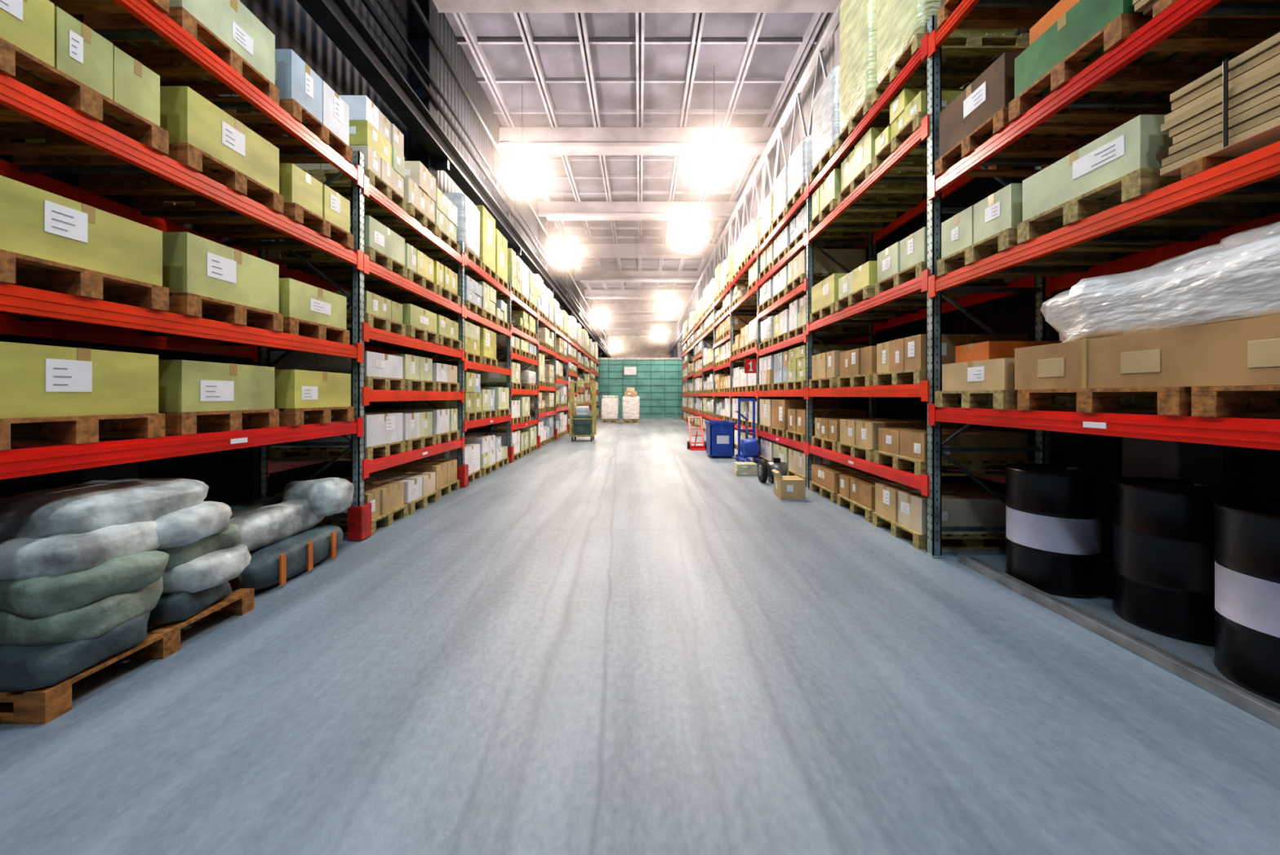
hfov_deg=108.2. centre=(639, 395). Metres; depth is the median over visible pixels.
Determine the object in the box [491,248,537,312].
carton
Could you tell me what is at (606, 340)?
wall column
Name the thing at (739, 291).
carton
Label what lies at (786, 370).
carton
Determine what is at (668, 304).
lamp
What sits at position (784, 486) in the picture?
carton
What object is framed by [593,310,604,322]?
lamp
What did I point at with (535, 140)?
ceiling beam
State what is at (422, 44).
wall column
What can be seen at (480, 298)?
carton
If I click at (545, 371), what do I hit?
carton
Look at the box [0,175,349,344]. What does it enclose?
carton
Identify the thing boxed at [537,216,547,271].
wall column
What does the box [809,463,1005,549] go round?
carton
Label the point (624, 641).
floor
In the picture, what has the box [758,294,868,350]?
carton
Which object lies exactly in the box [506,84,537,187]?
lamp
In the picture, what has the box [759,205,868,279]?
carton
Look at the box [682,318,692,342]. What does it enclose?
carton
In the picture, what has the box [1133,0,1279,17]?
boards
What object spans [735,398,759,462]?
hand stacker
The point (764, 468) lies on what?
motor
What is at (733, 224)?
wall column
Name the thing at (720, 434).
storage bin
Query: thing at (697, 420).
carton
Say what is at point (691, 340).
carton
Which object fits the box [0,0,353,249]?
carton
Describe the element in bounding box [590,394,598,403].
carton
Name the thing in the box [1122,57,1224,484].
wall column
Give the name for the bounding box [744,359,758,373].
number sign
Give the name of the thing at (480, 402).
carton
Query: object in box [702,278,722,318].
carton
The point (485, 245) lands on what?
carton
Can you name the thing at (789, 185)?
carton
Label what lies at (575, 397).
carton
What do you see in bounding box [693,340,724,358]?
carton
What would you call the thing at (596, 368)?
carton
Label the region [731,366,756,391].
carton
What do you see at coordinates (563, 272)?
wall column
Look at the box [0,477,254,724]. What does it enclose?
sacks
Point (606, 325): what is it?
ceiling beam
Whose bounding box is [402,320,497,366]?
carton
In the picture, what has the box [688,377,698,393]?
carton
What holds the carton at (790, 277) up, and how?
on the rack at (1242, 174)
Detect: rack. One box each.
[0,0,599,541]
[681,0,1279,558]
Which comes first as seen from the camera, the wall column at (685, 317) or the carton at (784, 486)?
the carton at (784, 486)
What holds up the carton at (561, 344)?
on the rack at (47, 314)
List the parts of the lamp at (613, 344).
globe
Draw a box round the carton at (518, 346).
[496,334,537,360]
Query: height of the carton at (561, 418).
0.886 m
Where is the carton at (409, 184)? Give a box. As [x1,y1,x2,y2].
[293,95,459,254]
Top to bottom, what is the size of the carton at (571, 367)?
0.410 m
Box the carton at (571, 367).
[559,361,577,374]
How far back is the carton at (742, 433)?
12.64 m
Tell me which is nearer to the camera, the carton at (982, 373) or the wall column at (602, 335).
the carton at (982, 373)
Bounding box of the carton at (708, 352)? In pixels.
[702,347,713,368]
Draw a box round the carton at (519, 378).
[466,361,537,390]
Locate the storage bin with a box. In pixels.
[705,420,735,457]
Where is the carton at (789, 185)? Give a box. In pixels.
[759,134,831,247]
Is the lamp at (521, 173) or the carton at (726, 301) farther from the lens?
the carton at (726, 301)
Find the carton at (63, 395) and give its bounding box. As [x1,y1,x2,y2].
[0,341,354,450]
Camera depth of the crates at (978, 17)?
4.15 m
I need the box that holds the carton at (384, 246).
[267,215,460,305]
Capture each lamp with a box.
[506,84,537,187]
[554,237,573,261]
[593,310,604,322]
[610,339,617,347]
[655,327,663,337]
[662,266,675,309]
[677,167,699,243]
[698,66,729,176]
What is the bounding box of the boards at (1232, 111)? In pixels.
[1160,32,1279,179]
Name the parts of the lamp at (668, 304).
globe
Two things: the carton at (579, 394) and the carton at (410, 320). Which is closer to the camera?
the carton at (410, 320)
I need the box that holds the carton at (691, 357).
[682,353,693,366]
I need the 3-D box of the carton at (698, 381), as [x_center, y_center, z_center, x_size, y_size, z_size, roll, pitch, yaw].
[3.273,-0.491,21.970,1.138,0.740,2.890,0,0,0]
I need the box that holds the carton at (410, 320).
[326,290,462,350]
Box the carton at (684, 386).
[681,382,692,394]
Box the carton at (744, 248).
[732,218,768,281]
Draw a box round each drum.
[1004,462,1102,598]
[1111,476,1248,646]
[1212,497,1279,703]
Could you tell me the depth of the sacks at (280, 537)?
3.91 m
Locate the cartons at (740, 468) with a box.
[733,462,757,475]
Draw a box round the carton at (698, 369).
[693,358,725,375]
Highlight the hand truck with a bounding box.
[687,416,706,450]
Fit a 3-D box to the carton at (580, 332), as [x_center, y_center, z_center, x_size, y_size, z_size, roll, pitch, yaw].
[-3.475,-2.959,23.070,1.131,1.216,2.540,0,0,0]
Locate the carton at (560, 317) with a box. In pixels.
[540,298,568,337]
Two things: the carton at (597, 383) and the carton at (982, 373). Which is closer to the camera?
the carton at (982, 373)
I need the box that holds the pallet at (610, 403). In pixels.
[600,395,618,422]
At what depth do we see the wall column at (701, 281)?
31.40 m
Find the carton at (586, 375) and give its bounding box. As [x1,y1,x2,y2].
[568,373,590,385]
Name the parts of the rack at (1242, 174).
upright frame, upright frame, upright frame, upright frame, upright frame, upright frame, upright frame, upright frame, upright frame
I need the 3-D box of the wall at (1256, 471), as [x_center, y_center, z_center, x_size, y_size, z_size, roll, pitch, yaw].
[4.400,-3.600,26.500,0.200,10.200,71.000,0,0,0]
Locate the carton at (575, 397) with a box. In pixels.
[545,396,577,411]
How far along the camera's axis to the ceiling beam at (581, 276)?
31.44 m
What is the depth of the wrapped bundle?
2.36 m
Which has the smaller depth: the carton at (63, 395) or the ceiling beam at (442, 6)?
the carton at (63, 395)
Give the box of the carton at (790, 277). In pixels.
[757,248,866,312]
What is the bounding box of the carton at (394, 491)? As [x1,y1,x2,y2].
[273,459,459,534]
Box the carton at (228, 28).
[48,0,352,163]
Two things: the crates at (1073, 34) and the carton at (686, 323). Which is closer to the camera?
the crates at (1073, 34)
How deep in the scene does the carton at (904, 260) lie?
5.54 m
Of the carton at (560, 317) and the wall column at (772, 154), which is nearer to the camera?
the wall column at (772, 154)
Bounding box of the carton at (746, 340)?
[730,315,787,356]
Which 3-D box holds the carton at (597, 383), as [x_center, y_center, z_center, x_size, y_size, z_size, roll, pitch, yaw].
[-3.469,-0.644,31.905,1.148,0.685,1.670,0,0,0]
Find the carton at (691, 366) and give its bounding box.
[687,358,701,375]
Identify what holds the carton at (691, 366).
on the rack at (1242, 174)
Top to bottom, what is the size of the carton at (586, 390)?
0.782 m
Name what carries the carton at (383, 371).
on the rack at (47, 314)
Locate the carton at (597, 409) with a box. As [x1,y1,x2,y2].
[595,406,599,418]
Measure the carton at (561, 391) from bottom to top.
0.801 m
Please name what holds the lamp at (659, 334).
hanging from the ceiling
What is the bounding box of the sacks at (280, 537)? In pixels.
[228,477,354,590]
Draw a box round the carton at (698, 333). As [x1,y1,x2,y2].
[693,324,713,343]
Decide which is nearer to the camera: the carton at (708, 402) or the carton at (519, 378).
the carton at (519, 378)
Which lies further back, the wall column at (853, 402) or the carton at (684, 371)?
the carton at (684, 371)
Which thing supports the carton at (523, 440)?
on the floor
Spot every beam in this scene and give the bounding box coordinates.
[296,0,611,357]
[432,0,839,12]
[497,127,777,155]
[537,201,737,220]
[568,243,717,257]
[573,271,702,282]
[584,289,693,298]
[591,303,686,311]
[601,314,680,321]
[601,322,676,328]
[604,329,673,335]
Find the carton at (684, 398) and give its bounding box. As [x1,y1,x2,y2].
[682,396,700,408]
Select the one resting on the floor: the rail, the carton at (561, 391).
the rail
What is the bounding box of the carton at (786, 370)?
[758,344,866,391]
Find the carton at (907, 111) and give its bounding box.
[808,88,964,231]
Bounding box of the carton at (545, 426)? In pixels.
[502,416,554,446]
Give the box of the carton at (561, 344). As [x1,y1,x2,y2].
[539,337,568,359]
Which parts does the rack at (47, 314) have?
upright frame, upright frame, upright frame, upright frame, upright frame, upright frame, upright frame, upright frame, upright frame, upright frame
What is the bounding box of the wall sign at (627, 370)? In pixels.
[623,366,636,374]
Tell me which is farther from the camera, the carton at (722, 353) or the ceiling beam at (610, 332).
the ceiling beam at (610, 332)
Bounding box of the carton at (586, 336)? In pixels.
[577,328,590,355]
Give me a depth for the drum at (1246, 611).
2.36 m
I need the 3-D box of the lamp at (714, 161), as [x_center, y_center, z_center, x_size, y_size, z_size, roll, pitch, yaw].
[1.900,-7.085,11.900,0.800,2.770,0.800,0,0,0]
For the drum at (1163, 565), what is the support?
on the floor
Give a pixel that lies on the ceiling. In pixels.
(574, 69)
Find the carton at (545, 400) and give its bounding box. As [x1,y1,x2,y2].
[511,392,555,413]
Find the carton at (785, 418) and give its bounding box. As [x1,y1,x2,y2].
[758,399,866,442]
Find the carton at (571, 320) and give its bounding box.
[560,314,577,345]
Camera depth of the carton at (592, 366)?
28.13 m
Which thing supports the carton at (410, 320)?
on the rack at (47, 314)
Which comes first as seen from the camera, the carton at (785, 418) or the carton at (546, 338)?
the carton at (785, 418)
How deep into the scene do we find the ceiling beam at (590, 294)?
37.04 m
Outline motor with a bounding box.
[757,457,787,483]
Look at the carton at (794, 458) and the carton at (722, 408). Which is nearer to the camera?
the carton at (794, 458)
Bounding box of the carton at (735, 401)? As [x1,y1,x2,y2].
[731,398,776,428]
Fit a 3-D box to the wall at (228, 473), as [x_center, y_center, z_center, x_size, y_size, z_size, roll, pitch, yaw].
[-4.550,-3.600,26.500,0.200,10.200,71.000,0,0,0]
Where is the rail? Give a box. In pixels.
[958,554,1279,728]
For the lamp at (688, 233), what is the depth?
16.99 m
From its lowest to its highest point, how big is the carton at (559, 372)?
0.681 m
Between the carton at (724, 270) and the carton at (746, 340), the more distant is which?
the carton at (724, 270)
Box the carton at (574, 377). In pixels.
[569,376,583,390]
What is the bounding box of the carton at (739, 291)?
[731,261,773,307]
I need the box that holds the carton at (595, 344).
[587,342,598,362]
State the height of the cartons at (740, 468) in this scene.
0.212 m
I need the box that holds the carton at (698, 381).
[693,377,706,393]
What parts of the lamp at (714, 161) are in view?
globe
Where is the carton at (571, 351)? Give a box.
[556,343,577,361]
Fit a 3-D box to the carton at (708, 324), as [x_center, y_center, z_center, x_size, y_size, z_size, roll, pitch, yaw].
[3.286,-2.919,18.770,1.153,0.576,2.890,0,0,0]
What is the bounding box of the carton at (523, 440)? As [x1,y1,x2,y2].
[466,426,537,459]
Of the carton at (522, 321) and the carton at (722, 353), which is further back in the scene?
the carton at (722, 353)
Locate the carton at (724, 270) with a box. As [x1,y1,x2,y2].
[714,245,748,303]
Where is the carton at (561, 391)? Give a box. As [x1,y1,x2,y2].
[538,386,567,407]
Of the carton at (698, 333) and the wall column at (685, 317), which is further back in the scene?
the wall column at (685, 317)
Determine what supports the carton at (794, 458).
on the floor
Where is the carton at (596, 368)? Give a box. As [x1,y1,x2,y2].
[580,363,598,374]
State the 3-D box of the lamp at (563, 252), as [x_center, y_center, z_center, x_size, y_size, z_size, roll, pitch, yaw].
[-3.200,-7.085,19.500,0.800,2.770,0.800,0,0,0]
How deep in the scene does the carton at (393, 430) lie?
5.57 m
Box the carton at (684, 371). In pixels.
[682,366,705,379]
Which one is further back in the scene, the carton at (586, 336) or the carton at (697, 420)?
the carton at (586, 336)
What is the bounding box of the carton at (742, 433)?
[734,428,765,450]
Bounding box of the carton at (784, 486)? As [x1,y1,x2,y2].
[771,468,805,498]
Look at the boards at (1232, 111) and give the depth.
2.17 m
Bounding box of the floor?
[0,417,1279,854]
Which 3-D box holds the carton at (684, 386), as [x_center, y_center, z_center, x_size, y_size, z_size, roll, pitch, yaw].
[3.284,-0.488,28.370,1.167,0.734,2.890,0,0,0]
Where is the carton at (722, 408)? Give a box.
[715,398,730,420]
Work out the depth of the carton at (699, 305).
21.98 m
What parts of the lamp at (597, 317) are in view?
globe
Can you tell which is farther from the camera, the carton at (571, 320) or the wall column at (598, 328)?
the wall column at (598, 328)
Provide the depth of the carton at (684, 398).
28.64 m
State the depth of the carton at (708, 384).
18.58 m
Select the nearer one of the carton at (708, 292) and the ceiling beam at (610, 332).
the carton at (708, 292)
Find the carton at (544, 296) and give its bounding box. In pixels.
[526,273,554,326]
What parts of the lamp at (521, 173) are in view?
globe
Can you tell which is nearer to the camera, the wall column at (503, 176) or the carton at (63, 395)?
the carton at (63, 395)
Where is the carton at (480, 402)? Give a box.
[404,372,510,421]
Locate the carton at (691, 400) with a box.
[687,397,696,410]
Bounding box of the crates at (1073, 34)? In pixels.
[934,0,1279,177]
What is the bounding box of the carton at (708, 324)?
[702,310,723,335]
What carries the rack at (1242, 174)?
on the floor
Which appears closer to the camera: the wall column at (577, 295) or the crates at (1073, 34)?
the crates at (1073, 34)
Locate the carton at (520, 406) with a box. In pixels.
[491,396,530,424]
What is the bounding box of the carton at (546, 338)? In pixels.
[523,327,555,351]
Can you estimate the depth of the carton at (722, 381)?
15.88 m
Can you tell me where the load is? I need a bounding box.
[808,0,1029,183]
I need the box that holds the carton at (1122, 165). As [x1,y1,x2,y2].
[937,114,1279,276]
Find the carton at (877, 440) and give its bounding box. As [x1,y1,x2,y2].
[811,417,1034,475]
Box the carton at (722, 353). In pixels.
[714,340,756,367]
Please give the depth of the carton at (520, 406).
11.49 m
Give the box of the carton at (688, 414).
[687,413,697,424]
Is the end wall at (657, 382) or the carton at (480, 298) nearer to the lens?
the carton at (480, 298)
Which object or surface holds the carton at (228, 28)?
on the rack at (47, 314)
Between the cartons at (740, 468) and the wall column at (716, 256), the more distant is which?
the wall column at (716, 256)
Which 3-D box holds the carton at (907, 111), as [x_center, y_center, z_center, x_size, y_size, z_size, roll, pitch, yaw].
[3.279,-2.919,5.970,1.141,0.576,2.890,0,0,0]
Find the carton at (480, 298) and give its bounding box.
[402,275,509,329]
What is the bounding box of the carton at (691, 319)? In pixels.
[687,310,699,337]
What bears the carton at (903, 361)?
on the rack at (1242, 174)
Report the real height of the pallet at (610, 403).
1.543 m
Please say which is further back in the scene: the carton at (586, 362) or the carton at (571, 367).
the carton at (586, 362)
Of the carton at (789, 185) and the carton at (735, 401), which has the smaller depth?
the carton at (789, 185)
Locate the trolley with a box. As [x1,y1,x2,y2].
[569,380,595,441]
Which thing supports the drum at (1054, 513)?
on the floor
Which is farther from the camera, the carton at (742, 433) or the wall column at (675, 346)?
the wall column at (675, 346)
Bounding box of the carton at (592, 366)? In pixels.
[587,360,594,370]
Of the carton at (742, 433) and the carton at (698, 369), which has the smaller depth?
the carton at (742, 433)
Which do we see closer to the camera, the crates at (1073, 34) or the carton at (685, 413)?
the crates at (1073, 34)
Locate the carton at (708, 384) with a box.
[702,373,717,393]
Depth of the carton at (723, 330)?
14.16 m
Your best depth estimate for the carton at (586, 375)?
25.27 m
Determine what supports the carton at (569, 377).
on the rack at (47, 314)
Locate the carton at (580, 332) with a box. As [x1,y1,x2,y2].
[570,323,584,351]
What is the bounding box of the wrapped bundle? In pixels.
[1040,221,1279,342]
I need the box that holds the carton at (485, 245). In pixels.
[415,192,508,290]
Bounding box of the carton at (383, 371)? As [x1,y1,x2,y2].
[270,351,459,391]
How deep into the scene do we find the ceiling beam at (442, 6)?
9.30 m
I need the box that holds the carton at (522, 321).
[489,311,537,339]
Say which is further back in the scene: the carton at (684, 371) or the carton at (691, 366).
the carton at (684, 371)
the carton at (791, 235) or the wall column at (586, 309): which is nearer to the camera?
the carton at (791, 235)
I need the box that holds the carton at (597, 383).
[590,381,599,391]
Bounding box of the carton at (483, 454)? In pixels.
[412,435,508,481]
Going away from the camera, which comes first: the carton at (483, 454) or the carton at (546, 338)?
the carton at (483, 454)
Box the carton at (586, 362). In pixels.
[577,355,590,370]
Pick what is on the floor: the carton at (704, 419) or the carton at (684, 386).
the carton at (704, 419)
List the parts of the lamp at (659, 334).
globe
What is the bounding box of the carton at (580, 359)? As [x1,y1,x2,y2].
[569,351,584,367]
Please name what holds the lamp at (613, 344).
hanging from the ceiling
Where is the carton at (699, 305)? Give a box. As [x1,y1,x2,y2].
[693,297,706,328]
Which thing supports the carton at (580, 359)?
on the rack at (47, 314)
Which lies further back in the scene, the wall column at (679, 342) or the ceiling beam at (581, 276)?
the wall column at (679, 342)
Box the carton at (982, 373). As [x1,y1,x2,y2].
[934,341,1153,408]
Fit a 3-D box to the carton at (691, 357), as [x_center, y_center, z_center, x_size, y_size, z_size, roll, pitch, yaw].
[3.286,-2.181,28.370,1.158,0.560,2.890,0,0,0]
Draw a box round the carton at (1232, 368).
[1014,315,1279,417]
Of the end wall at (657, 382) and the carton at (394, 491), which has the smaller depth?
the carton at (394, 491)
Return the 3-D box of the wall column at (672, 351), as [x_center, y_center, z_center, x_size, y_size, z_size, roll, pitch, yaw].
[4.120,-3.160,59.600,0.360,9.320,0.400,0,0,0]
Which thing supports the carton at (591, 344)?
on the rack at (47, 314)
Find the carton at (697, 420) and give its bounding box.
[693,415,700,426]
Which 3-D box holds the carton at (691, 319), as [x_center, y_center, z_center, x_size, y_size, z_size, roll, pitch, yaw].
[3.274,-3.978,25.170,1.145,1.154,2.890,0,0,0]
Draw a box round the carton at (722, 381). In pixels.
[713,373,730,392]
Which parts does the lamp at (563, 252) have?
globe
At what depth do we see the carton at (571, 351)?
20.28 m
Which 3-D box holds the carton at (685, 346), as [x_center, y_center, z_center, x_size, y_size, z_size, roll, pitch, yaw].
[3.269,-2.932,28.867,1.123,0.561,1.895,0,0,0]
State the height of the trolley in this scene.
2.000 m
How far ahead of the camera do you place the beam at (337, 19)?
7.88 m
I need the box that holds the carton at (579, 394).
[568,393,584,406]
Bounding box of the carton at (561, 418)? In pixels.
[532,412,568,438]
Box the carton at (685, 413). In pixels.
[682,411,689,421]
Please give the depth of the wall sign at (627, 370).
33.10 m
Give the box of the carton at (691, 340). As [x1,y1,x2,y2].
[687,333,697,350]
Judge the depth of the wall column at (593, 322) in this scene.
42.60 m
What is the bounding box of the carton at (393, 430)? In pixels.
[267,408,459,460]
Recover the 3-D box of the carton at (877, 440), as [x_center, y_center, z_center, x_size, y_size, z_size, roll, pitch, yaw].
[3.299,0.547,5.970,1.127,0.463,2.890,0,0,0]
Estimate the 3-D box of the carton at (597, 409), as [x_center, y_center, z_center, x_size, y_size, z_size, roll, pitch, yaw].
[-3.454,1.097,31.470,1.125,0.805,2.540,0,0,0]
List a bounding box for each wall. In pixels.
[0,0,605,505]
[360,0,609,352]
[595,357,697,417]
[608,335,670,357]
[676,12,1279,560]
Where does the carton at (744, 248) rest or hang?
on the rack at (1242, 174)
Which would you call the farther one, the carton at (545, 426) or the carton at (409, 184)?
the carton at (545, 426)
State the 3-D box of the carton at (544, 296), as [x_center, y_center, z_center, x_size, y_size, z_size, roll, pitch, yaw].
[-3.481,-2.943,14.670,1.159,1.185,2.544,0,0,0]
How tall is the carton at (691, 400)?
0.706 m
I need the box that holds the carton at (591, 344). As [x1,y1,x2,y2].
[585,338,595,359]
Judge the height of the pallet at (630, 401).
1.995 m
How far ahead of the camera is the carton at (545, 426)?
14.87 m
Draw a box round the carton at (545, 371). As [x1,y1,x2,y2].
[512,352,555,386]
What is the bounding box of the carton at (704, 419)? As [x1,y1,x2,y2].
[702,417,711,431]
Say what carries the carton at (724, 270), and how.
on the rack at (1242, 174)
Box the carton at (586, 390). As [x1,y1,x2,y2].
[577,389,590,404]
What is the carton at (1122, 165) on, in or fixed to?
on the rack at (1242, 174)
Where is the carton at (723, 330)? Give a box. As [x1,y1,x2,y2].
[714,315,756,343]
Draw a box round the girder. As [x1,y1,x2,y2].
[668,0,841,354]
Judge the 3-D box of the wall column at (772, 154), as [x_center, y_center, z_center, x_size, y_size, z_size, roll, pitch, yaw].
[4.120,-3.160,14.800,0.360,9.320,0.400,0,0,0]
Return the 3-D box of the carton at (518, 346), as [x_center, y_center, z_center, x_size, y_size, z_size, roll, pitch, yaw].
[-3.485,-1.206,11.870,1.141,0.410,2.540,0,0,0]
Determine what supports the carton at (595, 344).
on the rack at (47, 314)
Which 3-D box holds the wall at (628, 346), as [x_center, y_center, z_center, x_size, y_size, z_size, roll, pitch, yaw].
[-0.075,-3.600,62.100,9.150,10.200,0.200,0,0,0]
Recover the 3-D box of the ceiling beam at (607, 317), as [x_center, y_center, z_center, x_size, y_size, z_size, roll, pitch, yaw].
[-0.075,-8.160,48.400,8.750,0.680,0.540,0,0,0]
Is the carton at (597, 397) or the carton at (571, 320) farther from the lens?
the carton at (597, 397)
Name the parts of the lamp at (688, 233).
globe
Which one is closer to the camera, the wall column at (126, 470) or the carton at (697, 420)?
the wall column at (126, 470)
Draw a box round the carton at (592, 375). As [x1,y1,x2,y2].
[577,372,595,380]
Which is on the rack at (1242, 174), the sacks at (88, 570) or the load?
the load
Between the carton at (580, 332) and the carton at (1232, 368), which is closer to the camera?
the carton at (1232, 368)
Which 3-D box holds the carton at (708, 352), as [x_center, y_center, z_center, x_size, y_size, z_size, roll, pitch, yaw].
[3.282,-1.613,18.770,1.164,0.883,2.890,0,0,0]
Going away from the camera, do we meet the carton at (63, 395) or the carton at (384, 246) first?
the carton at (63, 395)
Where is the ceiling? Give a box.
[444,12,829,329]
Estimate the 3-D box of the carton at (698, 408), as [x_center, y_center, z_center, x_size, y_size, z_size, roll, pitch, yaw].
[3.282,0.426,21.970,1.145,0.706,2.890,0,0,0]
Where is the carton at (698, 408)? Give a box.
[693,397,702,413]
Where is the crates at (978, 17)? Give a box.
[937,0,1052,28]
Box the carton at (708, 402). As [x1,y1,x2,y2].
[702,397,729,416]
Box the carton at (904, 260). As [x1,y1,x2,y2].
[809,226,1034,322]
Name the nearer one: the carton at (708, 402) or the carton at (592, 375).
the carton at (708, 402)
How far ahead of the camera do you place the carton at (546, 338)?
14.38 m
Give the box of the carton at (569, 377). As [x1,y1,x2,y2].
[545,376,573,391]
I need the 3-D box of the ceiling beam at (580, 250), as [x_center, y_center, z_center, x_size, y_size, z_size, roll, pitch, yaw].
[-0.075,-8.160,26.000,8.750,0.680,0.540,0,0,0]
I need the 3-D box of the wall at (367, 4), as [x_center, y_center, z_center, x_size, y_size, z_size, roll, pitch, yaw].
[-4.030,-6.405,26.500,0.120,1.305,71.000,0,0,0]
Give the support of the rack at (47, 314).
on the floor
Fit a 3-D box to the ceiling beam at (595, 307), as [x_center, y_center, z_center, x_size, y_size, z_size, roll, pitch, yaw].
[-0.075,-8.160,42.800,8.750,0.680,0.540,0,0,0]
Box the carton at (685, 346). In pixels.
[682,342,693,354]
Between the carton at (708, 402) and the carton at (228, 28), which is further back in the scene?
the carton at (708, 402)
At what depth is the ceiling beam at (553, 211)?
20.24 m
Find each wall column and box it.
[35,173,139,490]
[411,0,437,186]
[498,147,513,248]
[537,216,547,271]
[560,260,567,311]
[574,280,580,315]
[584,297,589,327]
[591,311,595,342]
[597,322,600,357]
[601,328,604,357]
[604,334,608,352]
[670,334,673,357]
[673,330,676,357]
[677,320,681,357]
[682,311,686,356]
[697,280,703,397]
[709,255,717,397]
[728,216,738,398]
[761,147,776,398]
[835,0,861,409]
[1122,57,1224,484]
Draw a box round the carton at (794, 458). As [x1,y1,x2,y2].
[759,438,865,479]
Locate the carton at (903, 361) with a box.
[808,333,1026,388]
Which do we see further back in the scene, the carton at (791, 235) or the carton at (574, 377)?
the carton at (574, 377)
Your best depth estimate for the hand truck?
13.18 m
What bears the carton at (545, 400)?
on the rack at (47, 314)
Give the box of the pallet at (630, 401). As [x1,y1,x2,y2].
[622,387,639,422]
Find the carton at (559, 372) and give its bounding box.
[544,360,564,380]
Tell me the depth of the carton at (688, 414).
25.33 m
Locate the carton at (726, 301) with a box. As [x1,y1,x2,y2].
[714,292,756,324]

